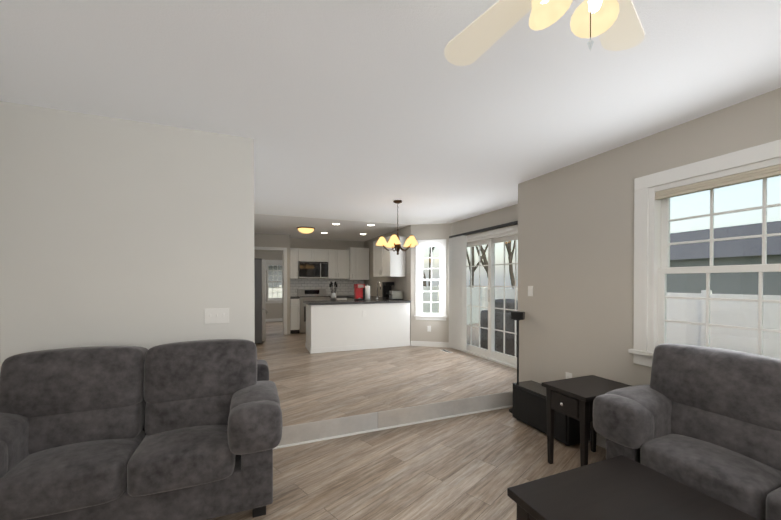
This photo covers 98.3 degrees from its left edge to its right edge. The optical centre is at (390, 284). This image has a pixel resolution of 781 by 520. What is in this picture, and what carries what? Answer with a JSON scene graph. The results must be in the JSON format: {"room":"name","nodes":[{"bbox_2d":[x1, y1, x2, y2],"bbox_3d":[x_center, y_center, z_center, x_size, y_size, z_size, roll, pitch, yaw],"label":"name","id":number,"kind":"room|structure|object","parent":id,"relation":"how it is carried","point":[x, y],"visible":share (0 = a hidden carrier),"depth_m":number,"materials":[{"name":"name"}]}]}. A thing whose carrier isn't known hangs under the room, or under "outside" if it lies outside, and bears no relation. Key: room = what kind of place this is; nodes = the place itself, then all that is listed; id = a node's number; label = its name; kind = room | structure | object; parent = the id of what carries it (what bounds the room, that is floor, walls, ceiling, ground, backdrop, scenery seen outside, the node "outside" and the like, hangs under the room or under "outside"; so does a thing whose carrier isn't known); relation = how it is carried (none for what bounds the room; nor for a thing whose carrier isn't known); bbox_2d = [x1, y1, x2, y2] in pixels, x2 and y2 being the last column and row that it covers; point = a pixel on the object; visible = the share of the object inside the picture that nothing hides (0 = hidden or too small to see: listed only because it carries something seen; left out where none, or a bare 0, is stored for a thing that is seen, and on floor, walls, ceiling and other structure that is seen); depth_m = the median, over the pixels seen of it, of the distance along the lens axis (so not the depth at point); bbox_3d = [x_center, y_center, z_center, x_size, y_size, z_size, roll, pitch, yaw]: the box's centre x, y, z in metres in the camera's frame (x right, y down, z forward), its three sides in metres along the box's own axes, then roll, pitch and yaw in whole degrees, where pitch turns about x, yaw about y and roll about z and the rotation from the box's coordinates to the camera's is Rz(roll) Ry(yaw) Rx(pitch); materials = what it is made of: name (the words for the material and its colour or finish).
{"room":"living room","nodes":[
{"label":"living room","id":0,"kind":"room"},
{"bbox_2d":[0,101,235,370],"bbox_3d":[-1.878,0.196,2.455,1.350,2.720,0.120,0,0,-22],"label":"wall","id":1,"kind":"structure","parent":0,"point":[118,232],"depth_m":2.36,"materials":[{"name":"beige paint"}]},
{"bbox_2d":[204,308,228,323],"bbox_3d":[-1.339,0.245,2.604,0.170,0.116,0.014,0,0,-22],"label":"light switch","id":2,"kind":"object","parent":1,"relation":"attached to","point":[216,315],"visible":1,"depth_m":2.60,"materials":[{"name":"white plastic"}]},
{"bbox_2d":[236,136,254,342],"bbox_3d":[-1.998,0.179,4.763,0.120,2.720,4.480,0,0,-22],"label":"wall","id":3,"kind":"structure","parent":0,"point":[245,279],"depth_m":2.68,"materials":[{"name":"beige paint"}]},
{"bbox_2d":[273,391,512,448],"bbox_3d":[0.061,1.359,3.427,3.070,0.179,0.029,0,0,-22],"label":"step","id":4,"kind":"structure","parent":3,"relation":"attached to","point":[306,433],"depth_m":3.40,"materials":[{"name":"white wood"}]},
{"bbox_2d":[254,250,282,318],"bbox_3d":[-3.657,0.132,11.070,4.600,2.720,0.150,0,0,-22],"label":"wall","id":5,"kind":"structure","parent":0,"point":[274,310],"depth_m":10.92,"materials":[{"name":"beige paint"}]},
{"bbox_2d":[265,260,282,303],"bbox_3d":[-3.750,-0.083,11.003,0.810,1.400,0.200,0,0,-22],"label":"window","id":6,"kind":"structure","parent":5,"relation":"in","point":[273,263],"depth_m":10.97,"materials":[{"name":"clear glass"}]},
{"bbox_2d":[254,233,289,335],"bbox_3d":[-3.692,0.153,8.191,2.350,2.720,0.750,0,0,-22],"label":"wall","id":7,"kind":"structure","parent":0,"point":[270,240],"depth_m":8.21,"materials":[{"name":"beige paint"}]},
{"bbox_2d":[290,238,363,278],"bbox_3d":[-1.748,0.145,9.313,2.100,2.720,0.150,0,0,-22],"label":"wall","id":8,"kind":"structure","parent":0,"point":[318,244],"depth_m":9.19,"materials":[{"name":"beige paint"}]},
{"bbox_2d":[290,248,297,279],"bbox_3d":[-2.518,-0.531,8.722,0.220,0.780,0.346,0,0,-22],"label":"upper cabinet","id":9,"kind":"object","parent":8,"relation":"attached to","point":[293,251],"depth_m":8.57,"materials":[{"name":"wood"}]},
{"bbox_2d":[298,248,317,259],"bbox_3d":[-2.212,-0.756,8.846,0.440,0.330,0.346,0,0,-22],"label":"upper cabinet","id":10,"kind":"object","parent":8,"relation":"attached to","point":[303,253],"depth_m":8.70,"materials":[{"name":"wood"}]},
{"bbox_2d":[298,260,321,279],"bbox_3d":[-2.137,-0.399,8.830,0.555,0.495,0.438,0,0,-22],"label":"microwave","id":11,"kind":"object","parent":8,"relation":"attached to","point":[309,269],"depth_m":8.67,"materials":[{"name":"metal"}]},
{"bbox_2d":[318,249,329,259],"bbox_3d":[-1.907,-0.757,8.971,0.440,0.330,0.346,0,0,-22],"label":"upper cabinet","id":12,"kind":"object","parent":8,"relation":"attached to","point":[323,254],"depth_m":8.86,"materials":[{"name":"wood"}]},
{"bbox_2d":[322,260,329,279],"bbox_3d":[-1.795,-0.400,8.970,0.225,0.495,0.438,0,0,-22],"label":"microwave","id":13,"kind":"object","parent":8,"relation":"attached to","point":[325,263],"depth_m":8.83,"materials":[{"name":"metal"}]},
{"bbox_2d":[330,249,337,279],"bbox_3d":[-1.569,-0.533,9.111,0.290,0.780,0.346,0,0,-22],"label":"upper cabinet","id":14,"kind":"object","parent":8,"relation":"attached to","point":[333,253],"depth_m":8.96,"materials":[{"name":"wood"}]},
{"bbox_2d":[338,250,345,279],"bbox_3d":[-1.363,-0.534,9.196,0.375,0.780,0.346,0,0,-22],"label":"upper cabinet","id":15,"kind":"object","parent":8,"relation":"attached to","point":[341,253],"depth_m":9.05,"materials":[{"name":"wood"}]},
{"bbox_2d":[346,248,357,279],"bbox_3d":[-1.094,-0.549,9.225,0.257,0.870,0.496,0,0,-22],"label":"upper cabinet","id":16,"kind":"object","parent":8,"relation":"attached to","point":[351,253],"depth_m":9.03,"materials":[{"name":"wood"}]},
{"bbox_2d":[255,321,516,426],"bbox_3d":[-1.762,1.380,7.317,5.250,0.280,8.550,0,0,-22],"label":"floor","id":17,"kind":"structure","parent":0,"point":[313,387],"depth_m":4.56,"materials":[{"name":"brown wood"}]},
{"bbox_2d":[254,258,267,343],"bbox_3d":[-3.091,0.353,7.288,0.815,1.775,0.880,0,0,-22],"label":"fridge","id":18,"kind":"object","parent":17,"relation":"on","point":[260,311],"visible":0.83,"depth_m":6.98,"materials":[{"name":"silver metal"}]},
{"bbox_2d":[290,296,299,333],"bbox_3d":[-2.467,0.793,8.608,0.220,0.875,0.608,0,0,-22],"label":"base cabinet","id":19,"kind":"object","parent":17,"relation":"on","point":[294,300],"depth_m":8.34,"materials":[{"name":"wood"}]},
{"bbox_2d":[297,289,329,332],"bbox_3d":[-1.999,0.677,8.771,0.750,1.105,0.630,0,0,-22],"label":"stove","id":20,"kind":"object","parent":17,"relation":"on","point":[311,294],"visible":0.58,"depth_m":8.54,"materials":[{"name":"silver metal"}]},
{"bbox_2d":[330,296,345,299],"bbox_3d":[-1.449,0.790,9.026,0.440,0.875,0.608,0,0,-22],"label":"base cabinet","id":21,"kind":"object","parent":17,"relation":"on","point":[337,297],"depth_m":8.75,"materials":[{"name":"wood"}]},
{"bbox_2d":[346,296,388,299],"bbox_3d":[-0.613,0.337,8.421,0.650,0.040,2.355,0,0,-22],"label":"countertop","id":22,"kind":"structure","parent":21,"relation":"on","point":[347,297],"depth_m":8.28,"materials":[{"name":"black stone"}]},
{"bbox_2d":[382,282,393,298],"bbox_3d":[-0.051,0.136,7.550,0.200,0.370,0.220,0,0,-22],"label":"coffee maker","id":23,"kind":"object","parent":22,"relation":"on","point":[386,287],"visible":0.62,"depth_m":7.55,"materials":[{"name":"black plastic"}]},
{"bbox_2d":[306,304,409,353],"bbox_3d":[-0.646,0.807,6.752,1.982,0.875,0.655,0,0,-22],"label":"base cabinet","id":24,"kind":"object","parent":17,"relation":"on","point":[340,323],"depth_m":6.40,"materials":[{"name":"wood"}]},
{"bbox_2d":[303,300,409,303],"bbox_3d":[-0.657,0.349,6.730,2.015,0.040,0.740,0,0,-22],"label":"countertop","id":25,"kind":"structure","parent":24,"relation":"on","point":[321,301],"depth_m":6.47,"materials":[{"name":"black stone"}]},
{"bbox_2d":[329,282,336,300],"bbox_3d":[-1.120,0.138,6.625,0.160,0.380,0.143,0,0,-22],"label":"utensil crock","id":26,"kind":"object","parent":25,"relation":"on","point":[333,296],"visible":0.98,"depth_m":6.59,"materials":[{"name":"silver metal"}]},
{"bbox_2d":[354,284,364,300],"bbox_3d":[-0.617,0.161,6.877,0.198,0.330,0.227,0,0,-22],"label":"coffee maker","id":27,"kind":"object","parent":25,"relation":"on","point":[359,291],"visible":1,"depth_m":6.86,"materials":[{"name":"red plastic"}]},
{"bbox_2d":[364,284,370,299],"bbox_3d":[-0.481,0.159,7.018,0.140,0.332,0.140,0,0,-22],"label":"paper towel","id":28,"kind":"object","parent":25,"relation":"on","point":[367,292],"visible":0.98,"depth_m":6.97,"materials":[{"name":"white paper"}]},
{"bbox_2d":[376,281,380,299],"bbox_3d":[-0.218,0.128,6.977,0.111,0.396,0.209,0,0,-22],"label":"faucet","id":29,"kind":"object","parent":25,"relation":"on","point":[377,298],"visible":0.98,"depth_m":7.03,"materials":[{"name":"silver metal"}]},
{"bbox_2d":[364,225,410,345],"bbox_3d":[-0.602,0.144,9.486,0.150,2.720,5.700,0,0,-22],"label":"wall","id":30,"kind":"structure","parent":0,"point":[403,284],"depth_m":7.50,"materials":[{"name":"beige paint"}]},
{"bbox_2d":[358,248,368,279],"bbox_3d":[-0.845,-0.550,9.328,0.385,0.870,0.496,0,0,-22],"label":"upper cabinet","id":31,"kind":"object","parent":30,"relation":"attached to","point":[363,253],"depth_m":9.13,"materials":[{"name":"wood"}]},
{"bbox_2d":[374,236,405,275],"bbox_3d":[-0.045,-0.576,7.429,0.348,0.830,1.040,0,0,-22],"label":"upper cabinet","id":32,"kind":"object","parent":30,"relation":"attached to","point":[386,263],"depth_m":7.00,"materials":[{"name":"wood"}]},
{"bbox_2d":[0,0,780,241],"bbox_3d":[-0.775,-1.242,4.892,5.550,0.120,14.050,0,0,-22],"label":"ceiling","id":33,"kind":"structure","parent":0,"point":[353,118],"depth_m":1.97,"materials":[{"name":"white paint"}]},
{"bbox_2d":[297,227,314,232],"bbox_3d":[-1.803,-1.143,7.200,0.370,0.112,0.370,0,0,-22],"label":"flush ceiling light","id":34,"kind":"object","parent":33,"relation":"attached to","point":[306,229],"visible":1,"depth_m":7.09,"materials":[{"name":"yellow glass"}]},
{"bbox_2d":[376,200,417,254],"bbox_3d":[0.095,-0.796,4.816,0.604,0.770,0.580,0,0,-22],"label":"chandelier","id":35,"kind":"object","parent":33,"relation":"hanging from","point":[395,243],"visible":1,"depth_m":4.74,"materials":[{"name":"beige glass"}]},
{"bbox_2d":[444,0,644,65],"bbox_3d":[0.523,-0.915,0.959,1.140,0.475,1.129,0,0,-22],"label":"ceiling fan","id":36,"kind":"object","parent":33,"relation":"hanging from","point":[615,25],"visible":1,"depth_m":1.20,"materials":[{"name":"beige metal"}]},
{"bbox_2d":[389,291,402,298],"bbox_3d":[0.120,0.224,7.081,0.260,0.178,0.180,0,0,-22],"label":"toaster","id":37,"kind":"object","parent":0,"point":[396,295],"visible":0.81,"depth_m":7.00,"materials":[{"name":"silver metal"}]},
{"bbox_2d":[208,407,605,519],"bbox_3d":[0.511,1.518,0.819,4.520,0.100,5.200,0,0,-22],"label":"floor","id":38,"kind":"structure","parent":0,"point":[475,466],"depth_m":2.64,"materials":[{"name":"brown wood"}]},
{"bbox_2d":[0,339,282,519],"bbox_3d":[-1.537,0.922,2.077,1.625,1.074,0.788,0,0,-22],"label":"sofa","id":39,"kind":"object","parent":38,"relation":"on","point":[188,430],"visible":1,"depth_m":1.95,"materials":[{"name":"grey fabric"}]},
{"bbox_2d":[509,311,524,412],"bbox_3d":[1.443,0.878,3.824,0.190,1.135,0.190,0,1,33],"label":"speaker stand","id":40,"kind":"object","parent":38,"relation":"on","point":[517,315],"visible":0.6,"depth_m":3.81,"materials":[{"name":"black plastic"}]},
{"bbox_2d":[512,380,589,445],"bbox_3d":[1.564,1.257,3.357,0.282,0.385,0.706,0,0,-22],"label":"subwoofer","id":41,"kind":"object","parent":38,"relation":"on","point":[529,404],"visible":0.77,"depth_m":3.30,"materials":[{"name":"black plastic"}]},
{"bbox_2d":[541,375,630,465],"bbox_3d":[1.583,1.129,2.694,0.610,0.650,0.400,0,0,-22],"label":"end table","id":42,"kind":"object","parent":38,"relation":"on","point":[575,397],"visible":0.79,"depth_m":2.63,"materials":[{"name":"brown wood"}]},
{"bbox_2d":[507,455,758,519],"bbox_3d":[1.200,1.235,1.251,0.845,0.460,1.240,0,0,-22],"label":"coffee table","id":43,"kind":"object","parent":38,"relation":"on","point":[620,487],"visible":1,"depth_m":1.59,"materials":[{"name":"brown wood"}]},
{"bbox_2d":[593,344,780,519],"bbox_3d":[1.983,0.925,1.667,0.788,1.074,1.625,0,0,-22],"label":"sofa","id":44,"kind":"object","parent":38,"relation":"on","point":[705,420],"visible":0.9,"depth_m":1.90,"materials":[{"name":"grey fabric"}]},
{"bbox_2d":[411,223,450,341],"bbox_3d":[0.821,0.164,6.795,0.808,2.720,0.150,0,0,14],"label":"wall","id":45,"kind":"structure","parent":0,"point":[439,332],"depth_m":6.73,"materials":[{"name":"beige paint"}]},
{"bbox_2d":[414,239,446,320],"bbox_3d":[0.814,-0.086,6.769,0.650,1.600,0.200,0,0,14],"label":"bay window","id":46,"kind":"structure","parent":45,"relation":"in","point":[420,314],"depth_m":6.76,"materials":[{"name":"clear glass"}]},
{"bbox_2d":[451,204,517,366],"bbox_3d":[1.751,0.174,5.464,0.150,2.720,2.570,0,0,-22],"label":"wall","id":47,"kind":"structure","parent":0,"point":[497,217],"depth_m":5.60,"materials":[{"name":"beige paint"}]},
{"bbox_2d":[449,221,517,368],"bbox_3d":[1.620,0.165,5.664,0.240,2.175,2.040,0,0,-22],"label":"door","id":48,"kind":"structure","parent":47,"relation":"in","point":[459,244],"depth_m":5.90,"materials":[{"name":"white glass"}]},
{"bbox_2d":[518,88,780,433],"bbox_3d":[2.542,0.202,1.616,0.150,2.720,5.150,0,0,-22],"label":"wall","id":49,"kind":"structure","parent":0,"point":[576,246],"depth_m":3.04,"materials":[{"name":"beige paint"}]},
{"bbox_2d":[528,286,532,295],"bbox_3d":[1.565,0.076,3.781,0.012,0.116,0.070,0,0,-22],"label":"light switch","id":50,"kind":"object","parent":49,"relation":"attached to","point":[530,290],"visible":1,"depth_m":3.77,"materials":[{"name":"white plastic"}]},
{"bbox_2d":[566,372,571,378],"bbox_3d":[1.756,0.930,3.325,0.010,0.116,0.070,0,0,-22],"label":"outlet","id":51,"kind":"object","parent":49,"relation":"attached to","point":[568,375],"visible":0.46,"depth_m":3.32,"materials":[{"name":"white plastic"}]},
{"bbox_2d":[628,139,780,366],"bbox_3d":[2.260,-0.102,2.233,0.200,1.500,1.200,0,0,-22],"label":"window","id":52,"kind":"structure","parent":49,"relation":"in","point":[654,193],"depth_m":2.43,"materials":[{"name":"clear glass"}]},
{"label":"outside","id":53,"kind":"structure","parent":0,"visible":0},
{"bbox_3d":[10.115,1.913,14.925,90.000,0.200,100.000,0,0,-22],"label":"ground","id":54,"kind":"structure","parent":53,"visible":0},
{"bbox_2d":[268,265,281,286],"bbox_3d":[-11.445,-1.164,25.295,14.800,5.800,8.400,0,0,-22],"label":"house","id":55,"kind":"structure","parent":54,"relation":"on","point":[274,275],"depth_m":22.69,"materials":[{"name":"grey"}]},
{"bbox_2d":[423,240,514,288],"bbox_3d":[4.636,-5.573,21.331,13.870,14.729,16.770,0,0,-22],"label":"trees","id":56,"kind":"object","parent":54,"relation":"on","point":[484,258],"depth_m":19.60,"materials":[{"name":"brown plant"}]},
{"bbox_2d":[467,323,481,347],"bbox_3d":[3.391,1.601,7.839,4.620,0.530,6.800,0,0,-22],"label":"deck","id":57,"kind":"object","parent":54,"relation":"on","point":[474,337],"depth_m":8.75,"materials":[{"name":"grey wood"}]},
{"bbox_2d":[480,299,517,356],"bbox_3d":[2.352,0.821,6.758,0.600,1.046,1.040,0,0,-22],"label":"outdoor grill","id":58,"kind":"object","parent":57,"relation":"on","point":[508,325],"depth_m":6.50,"materials":[{"name":"black metal"}]},
{"bbox_2d":[268,285,780,358],"bbox_3d":[-5.831,1.021,3.769,25.350,1.750,39.600,0,0,-22],"label":"fence","id":59,"kind":"object","parent":54,"relation":"on","point":[771,341],"depth_m":6.83,"materials":[{"name":"plastic"}]},
{"bbox_2d":[667,221,780,294],"bbox_3d":[24.492,-0.647,6.214,10.800,5.050,41.800,0,0,-22],"label":"neighbouring house","id":60,"kind":"structure","parent":54,"relation":"on","point":[699,259],"depth_m":16.10,"materials":[{"name":"grey"}]},
{"bbox_3d":[-3.273,0.186,3.877,0.150,2.720,14.050,0,0,-22],"label":"wall","id":61,"kind":"structure","parent":0,"visible":0},
{"bbox_2d":[254,246,286,334],"bbox_3d":[-3.586,0.174,7.836,2.275,2.125,0.048,0,0,-22],"label":"door frame","id":62,"kind":"structure","parent":61,"relation":"attached to","point":[284,319],"depth_m":8.23,"materials":[{"name":"white wood"}]},
{"bbox_2d":[411,341,451,347],"bbox_3d":[0.802,1.194,6.724,0.656,0.100,0.489,0,0,-22],"label":"baseboard","id":63,"kind":"structure","parent":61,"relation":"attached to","point":[413,343],"depth_m":6.72,"materials":[{"name":"white wood"}]},
{"bbox_2d":[596,434,605,448],"bbox_3d":[2.467,1.413,1.594,0.012,0.100,5.150,0,0,-22],"label":"baseboard","id":64,"kind":"structure","parent":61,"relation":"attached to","point":[600,441],"depth_m":3.01,"materials":[{"name":"wood"}]}
]}

